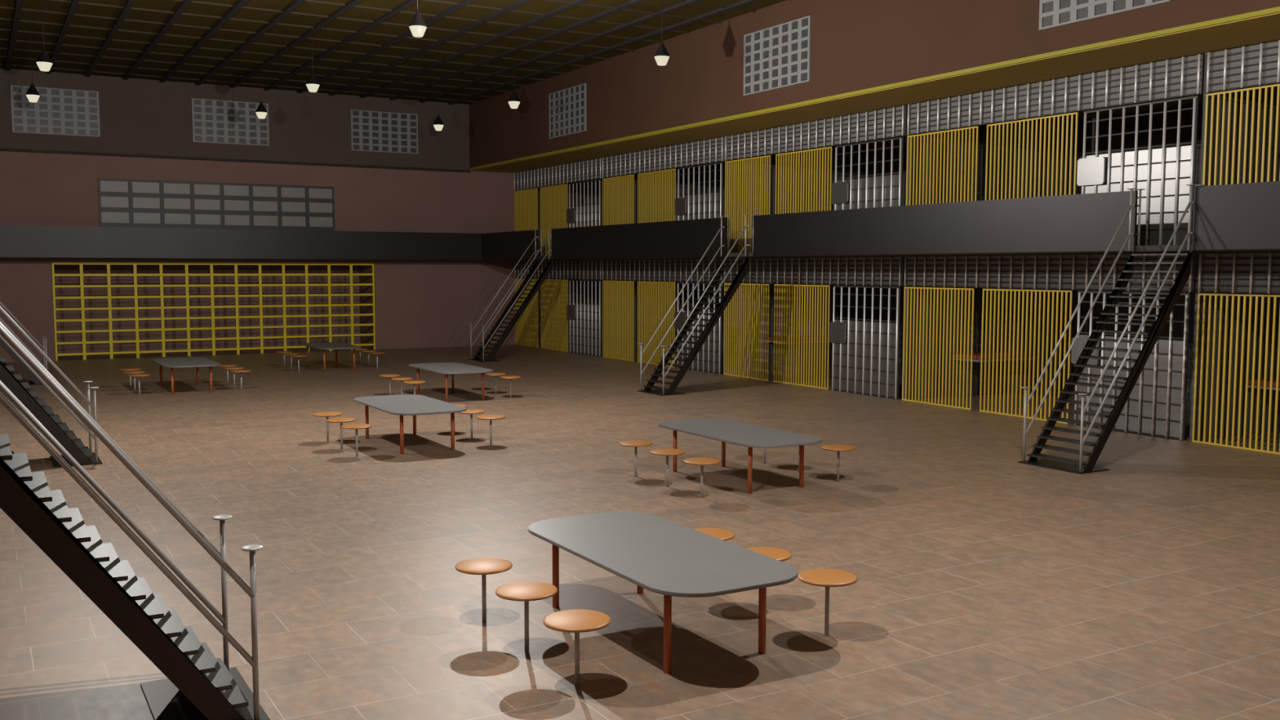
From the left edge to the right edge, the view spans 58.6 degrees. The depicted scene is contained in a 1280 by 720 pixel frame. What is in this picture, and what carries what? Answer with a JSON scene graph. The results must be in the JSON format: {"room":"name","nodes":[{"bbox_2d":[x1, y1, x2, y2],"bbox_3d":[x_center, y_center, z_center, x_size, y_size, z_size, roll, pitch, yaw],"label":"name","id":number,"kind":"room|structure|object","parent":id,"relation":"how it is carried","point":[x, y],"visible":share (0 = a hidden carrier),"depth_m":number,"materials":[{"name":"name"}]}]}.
{"room":"prison interior","nodes":[
{"label":"prison interior","id":0,"kind":"room"},
{"bbox_2d":[0,151,604,362],"bbox_3d":[-14.425,-4.421,49.715,31.790,7.970,2.400,-3,5,-30],"label":"wall","id":1,"kind":"structure","parent":0,"point":[419,303],"depth_m":49.40,"materials":[{"name":"brown paint"}]},
{"bbox_2d":[97,177,334,231],"bbox_3d":[-17.055,-6.028,46.622,9.150,2.400,0.059,-3,5,-30],"label":"window","id":2,"kind":"structure","parent":1,"relation":"in","point":[122,202],"depth_m":46.43,"materials":[{"name":"grey glass"}]},
{"bbox_2d":[0,224,481,260],"bbox_3d":[-16.349,-4.702,46.371,20.716,1.180,1.350,-3,5,-30],"label":"balcony","id":3,"kind":"object","parent":1,"relation":"attached to","point":[15,241],"visible":1,"depth_m":45.60,"materials":[{"name":"grey metal"}]},
{"bbox_2d":[0,67,604,177],"bbox_3d":[-13.878,-9.803,48.352,31.790,2.980,0.340,-3,5,-30],"label":"wall","id":4,"kind":"structure","parent":0,"point":[142,117],"depth_m":46.61,"materials":[{"name":"grey paint"}]},
{"bbox_2d":[10,84,100,137],"bbox_3d":[-22.160,-9.427,43.322,2.980,1.730,0.059,-3,5,-30],"label":"window","id":5,"kind":"structure","parent":4,"relation":"in","point":[65,112],"depth_m":43.32,"materials":[{"name":"grey"}]},
{"bbox_2d":[191,97,269,146],"bbox_3d":[-16.661,-9.675,46.508,2.980,1.730,0.059,-3,5,-30],"label":"window","id":6,"kind":"structure","parent":4,"relation":"in","point":[213,121],"depth_m":46.44,"materials":[{"name":"grey"}]},
{"bbox_2d":[0,147,470,172],"bbox_3d":[-16.661,-8.154,46.621,20.696,0.100,0.080,-3,5,-30],"label":"trim","id":7,"kind":"structure","parent":4,"relation":"attached to","point":[1,148],"depth_m":46.43,"materials":[{"name":"grey"}]},
{"bbox_2d":[350,109,417,154],"bbox_3d":[-11.110,-9.924,49.724,2.980,1.730,0.059,-3,5,-30],"label":"window","id":8,"kind":"structure","parent":4,"relation":"in","point":[371,131],"depth_m":49.70,"materials":[{"name":"grey"}]},
{"bbox_2d":[0,0,786,104],"bbox_3d":[-1.415,-9.576,26.859,32.190,0.235,54.740,-3,5,-30],"label":"ceiling","id":9,"kind":"structure","parent":0,"point":[467,49],"depth_m":36.60,"materials":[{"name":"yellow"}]},
{"bbox_2d":[25,53,40,102],"bbox_3d":[-20.437,-9.595,38.379,0.470,1.815,0.470,-3,5,-30],"label":"pendant lamp","id":10,"kind":"object","parent":9,"relation":"hanging from","point":[33,95],"visible":1,"depth_m":38.33,"materials":[{"name":"grey glass"}]},
{"bbox_2d":[35,5,53,71],"bbox_3d":[-16.862,-9.095,32.269,0.470,1.815,0.470,-3,5,-30],"label":"pendant lamp","id":11,"kind":"object","parent":9,"relation":"hanging from","point":[44,62],"visible":1,"depth_m":32.21,"materials":[{"name":"grey"}]},
{"bbox_2d":[254,77,267,119],"bbox_3d":[-14.128,-9.921,42.558,0.470,1.815,0.470,-3,5,-30],"label":"pendant lamp","id":12,"kind":"object","parent":9,"relation":"hanging from","point":[261,113],"visible":0.98,"depth_m":42.50,"materials":[{"name":"grey"}]},
{"bbox_2d":[305,48,320,92],"bbox_3d":[-10.348,-9.390,36.055,0.470,1.815,0.470,-3,5,-30],"label":"pendant lamp","id":13,"kind":"object","parent":9,"relation":"hanging from","point":[313,84],"visible":0.99,"depth_m":36.00,"materials":[{"name":"grey"}]},
{"bbox_2d":[408,0,427,37],"bbox_3d":[-5.335,-8.681,27.374,0.470,1.815,0.470,-3,5,-30],"label":"pendant lamp","id":14,"kind":"object","parent":9,"relation":"hanging from","point":[417,26],"visible":1,"depth_m":27.31,"materials":[{"name":"black"}]},
{"bbox_2d":[432,86,444,130],"bbox_3d":[-8.164,-10.206,46.220,0.470,1.815,0.470,-3,5,-30],"label":"pendant lamp","id":15,"kind":"object","parent":9,"relation":"hanging from","point":[438,124],"visible":1,"depth_m":46.15,"materials":[{"name":"grey metal"}]},
{"bbox_2d":[507,55,520,108],"bbox_3d":[-4.385,-9.675,39.717,0.470,1.815,0.470,-3,5,-30],"label":"pendant lamp","id":16,"kind":"object","parent":9,"relation":"hanging from","point":[513,101],"visible":1,"depth_m":39.65,"materials":[{"name":"grey glass"}]},
{"bbox_2d":[653,41,670,66],"bbox_3d":[0.600,-8.979,31.190,0.470,1.815,0.470,-3,5,-30],"label":"pendant lamp","id":17,"kind":"object","parent":9,"relation":"hanging from","point":[661,56],"visible":1,"depth_m":31.12,"materials":[{"name":"grey glass"}]},
{"bbox_2d":[0,341,1279,719],"bbox_3d":[-1.434,1.471,27.750,32.190,0.200,54.740,-3,5,-30],"label":"floor","id":18,"kind":"structure","parent":0,"point":[989,585],"depth_m":14.73,"materials":[{"name":"tile"}]},
{"bbox_2d":[0,301,48,385],"bbox_3d":[-19.745,-1.804,34.642,3.075,5.158,1.426,-3,5,-30],"label":"staircase","id":19,"kind":"structure","parent":18,"relation":"on","point":[35,381],"depth_m":34.70,"materials":[{"name":"metal"}]},
{"bbox_2d":[0,306,102,467],"bbox_3d":[-11.520,-0.652,20.535,3.075,5.158,1.426,-3,5,-30],"label":"staircase","id":20,"kind":"structure","parent":18,"relation":"on","point":[84,455],"depth_m":20.59,"materials":[{"name":"metal"}]},
{"bbox_2d":[119,368,140,389],"bbox_3d":[-15.074,0.561,33.775,0.582,0.598,0.582,-3,5,-30],"label":"stool","id":21,"kind":"object","parent":18,"relation":"on","point":[123,369],"visible":0.99,"depth_m":33.75,"materials":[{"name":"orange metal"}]},
{"bbox_2d":[123,370,145,392],"bbox_3d":[-14.552,0.634,32.879,0.582,0.598,0.582,-3,5,-30],"label":"stool","id":22,"kind":"object","parent":18,"relation":"on","point":[131,371],"visible":1,"depth_m":32.81,"materials":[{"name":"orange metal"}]},
{"bbox_2d":[0,320,270,719],"bbox_3d":[-4.609,0.316,8.682,3.075,5.158,1.426,-3,5,-30],"label":"staircase","id":23,"kind":"structure","parent":18,"relation":"on","point":[198,685],"depth_m":8.76,"materials":[{"name":"metal"}]},
{"bbox_2d":[127,373,150,395],"bbox_3d":[-14.029,0.708,31.983,0.582,0.598,0.582,-3,5,-30],"label":"stool","id":24,"kind":"object","parent":18,"relation":"on","point":[138,375],"visible":1,"depth_m":31.95,"materials":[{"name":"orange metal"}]},
{"bbox_2d":[151,357,220,394],"bbox_3d":[-13.363,0.463,33.558,1.540,0.835,3.300,-3,5,-30],"label":"dining table","id":25,"kind":"object","parent":18,"relation":"on","point":[171,362],"visible":1,"depth_m":33.09,"materials":[{"name":"grey metal"}]},
{"bbox_2d":[51,262,375,360],"bbox_3d":[-17.082,-2.102,46.974,12.556,3.777,0.080,-3,5,-30],"label":"lattice screen","id":26,"kind":"object","parent":18,"relation":"on","point":[81,274],"visible":0.97,"depth_m":46.55,"materials":[{"name":"yellow paint"}]},
{"bbox_2d":[217,364,237,384],"bbox_3d":[-12.697,0.454,35.153,0.582,0.598,0.582,-3,5,-30],"label":"stool","id":27,"kind":"object","parent":18,"relation":"on","point":[224,365],"visible":0.94,"depth_m":35.11,"materials":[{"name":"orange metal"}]},
{"bbox_2d":[223,366,244,387],"bbox_3d":[-12.174,0.527,34.257,0.582,0.598,0.582,-3,5,-30],"label":"stool","id":28,"kind":"object","parent":18,"relation":"on","point":[233,367],"visible":1,"depth_m":34.20,"materials":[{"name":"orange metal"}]},
{"bbox_2d":[230,369,251,391],"bbox_3d":[-11.652,0.601,33.361,0.582,0.598,0.582,-3,5,-30],"label":"stool","id":29,"kind":"object","parent":18,"relation":"on","point":[233,371],"visible":1,"depth_m":33.33,"materials":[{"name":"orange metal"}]},
{"bbox_2d":[312,411,342,442],"bbox_3d":[-6.445,1.400,23.558,0.582,0.598,0.582,-3,5,-30],"label":"stool","id":30,"kind":"object","parent":18,"relation":"on","point":[327,415],"visible":1,"depth_m":23.53,"materials":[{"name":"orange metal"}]},
{"bbox_2d":[299,342,361,372],"bbox_3d":[-11.025,-0.107,40.678,1.540,0.835,3.300,-3,5,-30],"label":"dining table","id":31,"kind":"object","parent":18,"relation":"on","point":[326,345],"visible":1,"depth_m":40.31,"materials":[{"name":"grey metal"}]},
{"bbox_2d":[326,417,356,448],"bbox_3d":[-5.922,1.474,22.662,0.582,0.598,0.582,-3,5,-30],"label":"stool","id":32,"kind":"object","parent":18,"relation":"on","point":[343,420],"visible":1,"depth_m":22.64,"materials":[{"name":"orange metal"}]},
{"bbox_2d":[341,423,372,457],"bbox_3d":[-5.399,1.547,21.765,0.582,0.598,0.582,-3,5,-30],"label":"stool","id":33,"kind":"object","parent":18,"relation":"on","point":[352,426],"visible":1,"depth_m":21.72,"materials":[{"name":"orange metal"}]},
{"bbox_2d":[379,373,400,395],"bbox_3d":[-7.004,0.719,31.995,0.582,0.598,0.582,-3,5,-30],"label":"stool","id":34,"kind":"object","parent":18,"relation":"on","point":[389,375],"visible":0.97,"depth_m":31.95,"materials":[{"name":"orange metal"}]},
{"bbox_2d":[391,377,413,394],"bbox_3d":[-6.481,0.792,31.099,0.582,0.598,0.582,-3,5,-30],"label":"stool","id":35,"kind":"object","parent":18,"relation":"on","point":[401,379],"visible":0.97,"depth_m":31.02,"materials":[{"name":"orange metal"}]},
{"bbox_2d":[353,394,466,453],"bbox_3d":[-4.733,1.302,23.341,1.540,0.835,3.300,-3,5,-30],"label":"dining table","id":36,"kind":"object","parent":18,"relation":"on","point":[402,405],"visible":1,"depth_m":22.97,"materials":[{"name":"grey metal"}]},
{"bbox_2d":[403,380,425,394],"bbox_3d":[-5.959,0.865,30.203,0.582,0.598,0.582,-3,5,-30],"label":"stool","id":37,"kind":"object","parent":18,"relation":"on","point":[414,382],"visible":0.95,"depth_m":30.13,"materials":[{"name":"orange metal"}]},
{"bbox_2d":[408,362,493,402],"bbox_3d":[-5.292,0.620,31.779,1.540,0.835,3.300,-3,5,-30],"label":"dining table","id":38,"kind":"object","parent":18,"relation":"on","point":[446,368],"visible":0.98,"depth_m":31.36,"materials":[{"name":"grey metal"}]},
{"bbox_2d":[457,408,485,439],"bbox_3d":[-3.544,1.366,24.039,0.582,0.598,0.582,-3,5,-30],"label":"stool","id":39,"kind":"object","parent":18,"relation":"on","point":[471,411],"visible":0.81,"depth_m":24.00,"materials":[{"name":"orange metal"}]},
{"bbox_2d":[454,557,512,622],"bbox_3d":[-1.587,2.372,11.616,0.582,0.598,0.582,-3,5,-30],"label":"stool","id":40,"kind":"object","parent":18,"relation":"on","point":[483,566],"visible":1,"depth_m":11.58,"materials":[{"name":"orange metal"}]},
{"bbox_2d":[476,414,505,445],"bbox_3d":[-3.022,1.440,23.143,0.582,0.598,0.582,-3,5,-30],"label":"stool","id":41,"kind":"object","parent":18,"relation":"on","point":[491,417],"visible":1,"depth_m":23.11,"materials":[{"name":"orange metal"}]},
{"bbox_2d":[485,373,506,394],"bbox_3d":[-4.104,0.685,32.477,0.582,0.598,0.582,-3,5,-30],"label":"stool","id":42,"kind":"object","parent":18,"relation":"on","point":[486,374],"visible":1,"depth_m":32.45,"materials":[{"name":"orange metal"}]},
{"bbox_2d":[499,375,520,398],"bbox_3d":[-3.581,0.758,31.581,0.582,0.598,0.582,-3,5,-30],"label":"stool","id":43,"kind":"object","parent":18,"relation":"on","point":[509,377],"visible":1,"depth_m":31.53,"materials":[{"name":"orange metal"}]},
{"bbox_2d":[468,227,553,361],"bbox_3d":[-5.059,-2.601,44.834,3.075,5.158,1.426,-3,5,-30],"label":"staircase","id":44,"kind":"structure","parent":18,"relation":"on","point":[542,277],"depth_m":44.74,"materials":[{"name":"metal"}]},
{"bbox_2d":[495,581,557,652],"bbox_3d":[-1.064,2.445,10.720,0.582,0.598,0.582,-3,5,-30],"label":"stool","id":45,"kind":"object","parent":18,"relation":"on","point":[522,591],"visible":1,"depth_m":10.69,"materials":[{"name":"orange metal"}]},
{"bbox_2d":[515,278,538,347],"bbox_3d":[-5.210,-2.179,52.393,0.028,3.090,2.500,-3,5,-30],"label":"gate","id":46,"kind":"object","parent":18,"relation":"on","point":[520,332],"visible":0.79,"depth_m":52.27,"materials":[{"name":"yellow metal"}]},
{"bbox_2d":[540,279,568,351],"bbox_3d":[-3.756,-1.975,49.899,0.028,3.090,2.690,-3,5,-30],"label":"gate","id":47,"kind":"object","parent":18,"relation":"on","point":[546,338],"visible":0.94,"depth_m":49.87,"materials":[{"name":"yellow metal"}]},
{"bbox_2d":[542,608,610,687],"bbox_3d":[-0.541,2.518,9.823,0.582,0.598,0.582,-3,5,-30],"label":"stool","id":48,"kind":"object","parent":18,"relation":"on","point":[576,621],"visible":1,"depth_m":9.79,"materials":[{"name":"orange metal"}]},
{"bbox_2d":[602,280,634,361],"bbox_3d":[-0.869,-1.571,44.948,0.028,3.090,2.500,-3,5,-30],"label":"gate","id":49,"kind":"object","parent":18,"relation":"on","point":[630,322],"visible":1,"depth_m":44.87,"materials":[{"name":"yellow metal"}]},
{"bbox_2d":[618,440,653,476],"bbox_3d":[-0.072,1.722,19.710,0.582,0.598,0.582,-3,5,-30],"label":"stool","id":50,"kind":"object","parent":18,"relation":"on","point":[633,443],"visible":1,"depth_m":19.65,"materials":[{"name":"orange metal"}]},
{"bbox_2d":[637,280,675,367],"bbox_3d":[0.586,-1.367,42.454,0.028,3.090,2.690,-3,5,-30],"label":"gate","id":51,"kind":"object","parent":18,"relation":"on","point":[648,284],"visible":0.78,"depth_m":42.53,"materials":[{"name":"yellow metal"}]},
{"bbox_2d":[528,511,798,673],"bbox_3d":[0.125,2.273,11.399,1.540,0.835,3.300,-3,5,-30],"label":"dining table","id":52,"kind":"object","parent":18,"relation":"on","point":[655,553],"visible":1,"depth_m":10.98,"materials":[{"name":"laminate"}]},
{"bbox_2d":[649,448,684,487],"bbox_3d":[0.451,1.795,18.814,0.582,0.598,0.582,-3,5,-30],"label":"stool","id":53,"kind":"object","parent":18,"relation":"on","point":[662,451],"visible":1,"depth_m":18.78,"materials":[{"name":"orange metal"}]},
{"bbox_2d":[637,214,751,395],"bbox_3d":[1.604,-1.668,33.408,3.075,5.158,1.426,-3,5,-30],"label":"staircase","id":54,"kind":"structure","parent":18,"relation":"on","point":[662,391],"depth_m":33.31,"materials":[{"name":"metal"}]},
{"bbox_2d":[683,457,720,497],"bbox_3d":[0.973,1.868,17.918,0.582,0.598,0.582,-3,5,-30],"label":"stool","id":55,"kind":"object","parent":18,"relation":"on","point":[701,461],"visible":1,"depth_m":17.89,"materials":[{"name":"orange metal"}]},
{"bbox_2d":[693,527,735,540],"bbox_3d":[0.791,2.265,12.993,0.582,0.598,0.582,-3,5,-30],"label":"stool","id":56,"kind":"object","parent":18,"relation":"on","point":[722,534],"visible":0.52,"depth_m":12.99,"materials":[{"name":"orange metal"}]},
{"bbox_2d":[657,417,822,493],"bbox_3d":[1.640,1.623,19.494,1.540,0.835,3.300,-3,5,-30],"label":"dining table","id":57,"kind":"object","parent":18,"relation":"on","point":[749,435],"visible":0.98,"depth_m":19.19,"materials":[{"name":"grey laminate"}]},
{"bbox_2d":[723,283,768,380],"bbox_3d":[3.472,-0.963,37.504,0.028,3.090,2.500,-3,5,-30],"label":"gate","id":58,"kind":"object","parent":18,"relation":"on","point":[741,284],"visible":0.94,"depth_m":37.41,"materials":[{"name":"yellow metal"}]},
{"bbox_2d":[746,546,791,561],"bbox_3d":[1.314,2.338,12.097,0.582,0.598,0.582,-3,5,-30],"label":"stool","id":59,"kind":"object","parent":18,"relation":"on","point":[780,554],"visible":0.41,"depth_m":12.10,"materials":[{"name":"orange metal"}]},
{"bbox_2d":[773,284,830,389],"bbox_3d":[4.927,-0.759,35.009,0.028,3.090,2.690,-3,5,-30],"label":"gate","id":60,"kind":"object","parent":18,"relation":"on","point":[777,285],"visible":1,"depth_m":34.95,"materials":[{"name":"yellow metal"}]},
{"bbox_2d":[797,568,857,635],"bbox_3d":[1.836,2.411,11.201,0.582,0.598,0.582,-3,5,-30],"label":"stool","id":61,"kind":"object","parent":18,"relation":"on","point":[827,578],"visible":0.99,"depth_m":11.17,"materials":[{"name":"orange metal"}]},
{"bbox_2d":[821,444,856,481],"bbox_3d":[3.351,1.761,19.296,0.582,0.598,0.582,-3,5,-30],"label":"stool","id":62,"kind":"object","parent":18,"relation":"on","point":[835,447],"visible":1,"depth_m":19.26,"materials":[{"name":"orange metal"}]},
{"bbox_2d":[902,287,974,409],"bbox_3d":[7.813,-0.355,30.059,0.028,3.090,2.500,-3,5,-30],"label":"gate","id":63,"kind":"object","parent":18,"relation":"on","point":[917,288],"visible":1,"depth_m":30.03,"materials":[{"name":"yellow metal"}]},
{"bbox_2d":[979,288,1072,423],"bbox_3d":[9.268,-0.151,27.564,0.028,3.090,2.690,-3,5,-30],"label":"gate","id":64,"kind":"object","parent":18,"relation":"on","point":[987,290],"visible":0.89,"depth_m":27.59,"materials":[{"name":"yellow metal"}]},
{"bbox_2d":[1017,184,1195,474],"bbox_3d":[8.714,-0.672,21.215,3.075,5.158,1.426,-3,5,-30],"label":"staircase","id":65,"kind":"structure","parent":18,"relation":"on","point":[1066,464],"depth_m":21.14,"materials":[{"name":"metal"}]},
{"bbox_2d":[1191,293,1279,454],"bbox_3d":[12.154,0.253,22.614,0.028,3.090,2.500,-3,5,-30],"label":"gate","id":66,"kind":"object","parent":18,"relation":"on","point":[1238,295],"visible":1,"depth_m":22.90,"materials":[{"name":"yellow metal"}]},
{"bbox_2d":[469,0,1279,168],"bbox_3d":[5.412,-8.315,29.469,0.300,2.845,51.800,-3,5,-30],"label":"wall","id":67,"kind":"structure","parent":0,"point":[857,45],"depth_m":30.55,"materials":[{"name":"brown paint"}]},
{"bbox_2d":[548,83,586,138],"bbox_3d":[-2.753,-9.367,43.120,0.059,1.730,3.040,-3,5,-30],"label":"window","id":68,"kind":"structure","parent":67,"relation":"in","point":[566,107],"depth_m":43.03,"materials":[{"name":"grey"}]},
{"bbox_2d":[743,15,811,96],"bbox_3d":[3.799,-8.450,31.883,0.059,1.730,3.040,-3,5,-30],"label":"window","id":69,"kind":"structure","parent":67,"relation":"in","point":[778,56],"depth_m":31.76,"materials":[{"name":"grey"}]},
{"bbox_2d":[470,6,1279,169],"bbox_3d":[5.317,-6.847,29.487,0.062,0.085,51.720,-3,5,-30],"label":"trim","id":70,"kind":"structure","parent":67,"relation":"attached to","point":[1275,10],"depth_m":25.95,"materials":[{"name":"yellow paint"}]},
{"bbox_2d":[1039,0,1171,30],"bbox_3d":[9.181,-7.696,22.654,0.059,1.730,3.040,-3,5,-30],"label":"window","id":71,"kind":"structure","parent":67,"relation":"in","point":[1052,13],"depth_m":23.14,"materials":[{"name":"grey"}]},
{"bbox_2d":[471,12,1279,176],"bbox_3d":[9.132,-7.011,31.768,8.834,0.100,51.840,-3,5,-30],"label":"ceiling","id":72,"kind":"structure","parent":0,"point":[1265,28],"depth_m":28.02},
{"bbox_2d":[552,52,1279,440],"bbox_3d":[10.202,-3.023,32.717,6.743,8.000,51.840,-3,5,-30],"label":"wall","id":73,"kind":"structure","parent":0,"point":[1186,117],"depth_m":32.67,"materials":[{"name":"paint"}]},
{"bbox_2d":[514,158,602,190],"bbox_3d":[-3.677,-7.974,49.356,0.110,0.804,8.490,-3,5,-30],"label":"air vent","id":74,"kind":"object","parent":73,"relation":"in","point":[588,170],"visible":1,"depth_m":48.87,"materials":[{"name":"metal"}]},
{"bbox_2d":[514,259,602,279],"bbox_3d":[-3.683,-3.927,49.682,0.110,0.804,8.490,-3,5,-30],"label":"air vent","id":75,"kind":"object","parent":73,"relation":"in","point":[561,269],"visible":0.72,"depth_m":48.59,"materials":[{"name":"metal"}]},
{"bbox_2d":[567,280,601,356],"bbox_3d":[-2.329,-1.775,47.422,0.140,3.080,2.840,-3,5,-30],"label":"door","id":76,"kind":"structure","parent":73,"relation":"in","point":[585,320],"depth_m":47.34,"materials":[{"name":"metal"}]},
{"bbox_2d":[641,300,684,331],"bbox_3d":[1.258,-1.840,46.991,2.200,1.206,1.123,-3,5,-30],"label":"bunk bed","id":77,"kind":"object","parent":73,"relation":"attached to","point":[680,300],"visible":0.21,"depth_m":46.54,"materials":[{"name":"silver metal"}]},
{"bbox_2d":[602,258,724,282],"bbox_3d":[0.657,-3.319,42.238,0.110,0.804,8.490,-3,5,-30],"label":"air vent","id":78,"kind":"object","parent":73,"relation":"in","point":[679,269],"visible":0.93,"depth_m":42.05,"materials":[{"name":"metal"}]},
{"bbox_2d":[602,137,724,177],"bbox_3d":[0.664,-7.366,41.911,0.110,0.804,8.490,-3,5,-30],"label":"air vent","id":79,"kind":"object","parent":73,"relation":"in","point":[708,151],"visible":1,"depth_m":41.41,"materials":[{"name":"metal"}]},
{"bbox_2d":[674,282,722,373],"bbox_3d":[2.012,-1.167,39.977,0.140,3.080,2.840,-3,5,-30],"label":"door","id":80,"kind":"structure","parent":73,"relation":"in","point":[708,358],"depth_m":39.74,"materials":[{"name":"metal"}]},
{"bbox_2d":[766,306,827,343],"bbox_3d":[5.599,-1.232,39.546,2.200,1.206,1.123,-3,5,-30],"label":"bunk bed","id":81,"kind":"object","parent":73,"relation":"attached to","point":[771,339],"visible":0.26,"depth_m":39.28,"materials":[{"name":"silver metal"}]},
{"bbox_2d":[724,257,903,286],"bbox_3d":[4.999,-2.711,34.793,0.110,0.804,8.490,-3,5,-30],"label":"air vent","id":82,"kind":"object","parent":73,"relation":"in","point":[854,271],"visible":0.91,"depth_m":33.94,"materials":[{"name":"metal"}]},
{"bbox_2d":[724,105,906,160],"bbox_3d":[5.005,-6.758,34.466,0.110,0.804,8.490,-3,5,-30],"label":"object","id":83,"kind":"object","parent":73,"relation":"in","point":[885,123],"visible":1,"depth_m":33.91,"materials":[{"name":"metal"}]},
{"bbox_2d":[829,285,900,399],"bbox_3d":[6.353,-0.559,32.532,0.140,3.080,2.840,-3,5,-30],"label":"door","id":84,"kind":"structure","parent":73,"relation":"in","point":[865,360],"depth_m":32.46,"materials":[{"name":"metal"}]},
{"bbox_2d":[481,181,1279,260],"bbox_3d":[6.250,-3.392,30.383,2.382,1.218,51.800,-3,5,-30],"label":"balcony","id":85,"kind":"object","parent":73,"relation":"attached to","point":[1234,217],"visible":0.96,"depth_m":26.63,"materials":[{"name":"grey metal"}]},
{"bbox_2d":[514,187,537,231],"bbox_3d":[-5.203,-6.216,52.068,0.028,3.090,2.500,-3,5,-30],"label":"gate","id":86,"kind":"object","parent":85,"relation":"on","point":[518,210],"visible":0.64,"depth_m":51.97,"materials":[{"name":"yellow metal"}]},
{"bbox_2d":[540,183,568,256],"bbox_3d":[-3.749,-6.012,49.573,0.028,3.090,2.690,-3,5,-30],"label":"gate","id":87,"kind":"object","parent":85,"relation":"on","point":[555,201],"visible":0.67,"depth_m":49.71,"materials":[{"name":"yellow metal"}]},
{"bbox_2d":[566,179,601,227],"bbox_3d":[-2.322,-5.812,47.096,0.140,3.080,2.840,-3,5,-30],"label":"door","id":88,"kind":"structure","parent":85,"relation":"on","point":[584,215],"depth_m":47.01,"materials":[{"name":"metal"}]},
{"bbox_2d":[602,174,634,225],"bbox_3d":[-0.862,-5.608,44.623,0.028,3.090,2.500,-3,5,-30],"label":"gate","id":89,"kind":"object","parent":85,"relation":"on","point":[617,180],"visible":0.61,"depth_m":44.61,"materials":[{"name":"yellow metal"}]},
{"bbox_2d":[637,168,675,222],"bbox_3d":[0.593,-5.404,42.128,0.028,3.090,2.690,-3,5,-30],"label":"gate","id":90,"kind":"object","parent":85,"relation":"on","point":[644,176],"visible":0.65,"depth_m":42.00,"materials":[{"name":"yellow metal"}]},
{"bbox_2d":[675,162,723,220],"bbox_3d":[2.019,-5.204,39.651,0.140,3.080,2.840,-3,5,-30],"label":"door","id":91,"kind":"structure","parent":85,"relation":"on","point":[708,206],"depth_m":39.55,"materials":[{"name":"metal"}]},
{"bbox_2d":[724,155,770,253],"bbox_3d":[3.479,-5.000,37.178,0.028,3.090,2.500,-3,5,-30],"label":"gate","id":92,"kind":"object","parent":85,"relation":"on","point":[769,156],"visible":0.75,"depth_m":37.24,"materials":[{"name":"yellow metal"}]},
{"bbox_2d":[775,146,831,213],"bbox_3d":[4.934,-4.796,34.683,0.028,3.090,2.690,-3,5,-30],"label":"gate","id":93,"kind":"object","parent":85,"relation":"on","point":[826,148],"visible":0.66,"depth_m":34.59,"materials":[{"name":"yellow metal"}]},
{"bbox_2d":[831,137,903,210],"bbox_3d":[6.360,-4.596,32.207,0.140,3.080,2.840,-3,5,-30],"label":"door","id":94,"kind":"structure","parent":85,"relation":"on","point":[882,191],"depth_m":32.10,"materials":[{"name":"metal"}]},
{"bbox_2d":[906,126,978,205],"bbox_3d":[7.820,-4.392,29.733,0.028,3.090,2.500,-3,5,-30],"label":"gate","id":95,"kind":"object","parent":85,"relation":"on","point":[973,127],"visible":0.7,"depth_m":29.62,"materials":[{"name":"yellow metal"}]},
{"bbox_2d":[985,111,1078,199],"bbox_3d":[9.275,-4.188,27.238,0.028,3.090,2.690,-3,5,-30],"label":"gate","id":96,"kind":"object","parent":85,"relation":"on","point":[1077,113],"visible":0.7,"depth_m":27.11,"materials":[{"name":"yellow metal"}]},
{"bbox_2d":[1076,95,1199,245],"bbox_3d":[10.701,-3.988,24.762,0.140,3.080,2.840,-3,5,-30],"label":"door","id":97,"kind":"structure","parent":85,"relation":"on","point":[1164,174],"depth_m":24.40,"materials":[{"name":"metal"}]},
{"bbox_2d":[1202,84,1279,185],"bbox_3d":[12.161,-3.784,22.288,0.028,3.090,2.500,-3,5,-30],"label":"gate","id":98,"kind":"object","parent":85,"relation":"on","point":[1272,86],"visible":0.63,"depth_m":22.62,"materials":[{"name":"yellow metal"}]},
{"bbox_2d":[951,315,1035,362],"bbox_3d":[9.940,-0.624,32.101,2.200,1.206,1.123,-3,5,-30],"label":"bunk bed","id":99,"kind":"object","parent":73,"relation":"attached to","point":[976,356],"visible":0.55,"depth_m":31.76,"materials":[{"name":"silver metal"}]},
{"bbox_2d":[903,253,1195,292],"bbox_3d":[9.340,-2.103,27.348,0.110,0.804,8.490,-3,5,-30],"label":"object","id":100,"kind":"object","parent":73,"relation":"in","point":[1058,272],"visible":0.85,"depth_m":27.15,"materials":[{"name":"metal"}]},
{"bbox_2d":[906,53,1203,135],"bbox_3d":[9.347,-6.150,27.021,0.110,0.804,8.490,-3,5,-30],"label":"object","id":101,"kind":"object","parent":73,"relation":"in","point":[1182,77],"visible":1,"depth_m":26.26,"materials":[{"name":"metal"}]},
{"bbox_2d":[1071,290,1191,439],"bbox_3d":[10.694,0.049,25.087,0.140,3.080,2.840,-3,5,-30],"label":"door","id":102,"kind":"structure","parent":73,"relation":"in","point":[1156,405],"depth_m":24.71,"materials":[{"name":"metal"}]},
{"bbox_2d":[1197,253,1279,294],"bbox_3d":[13.681,-1.495,19.903,0.110,0.804,8.490,-3,5,-30],"label":"air vent","id":103,"kind":"object","parent":73,"relation":"in","point":[1218,273],"visible":1,"depth_m":22.83,"materials":[{"name":"metal"}]},
{"bbox_2d":[1205,40,1279,93],"bbox_3d":[13.688,-5.542,19.576,0.110,0.804,8.490,-3,5,-30],"label":"air vent","id":104,"kind":"object","parent":73,"relation":"in","point":[1255,65],"visible":1,"depth_m":22.55,"materials":[{"name":"metal"}]},
{"bbox_2d":[1244,331,1279,390],"bbox_3d":[14.281,-0.016,24.656,2.200,1.206,1.123,-3,5,-30],"label":"bunk bed","id":105,"kind":"object","parent":73,"relation":"attached to","point":[1274,380],"visible":0.62,"depth_m":24.39,"materials":[{"name":"silver metal"}]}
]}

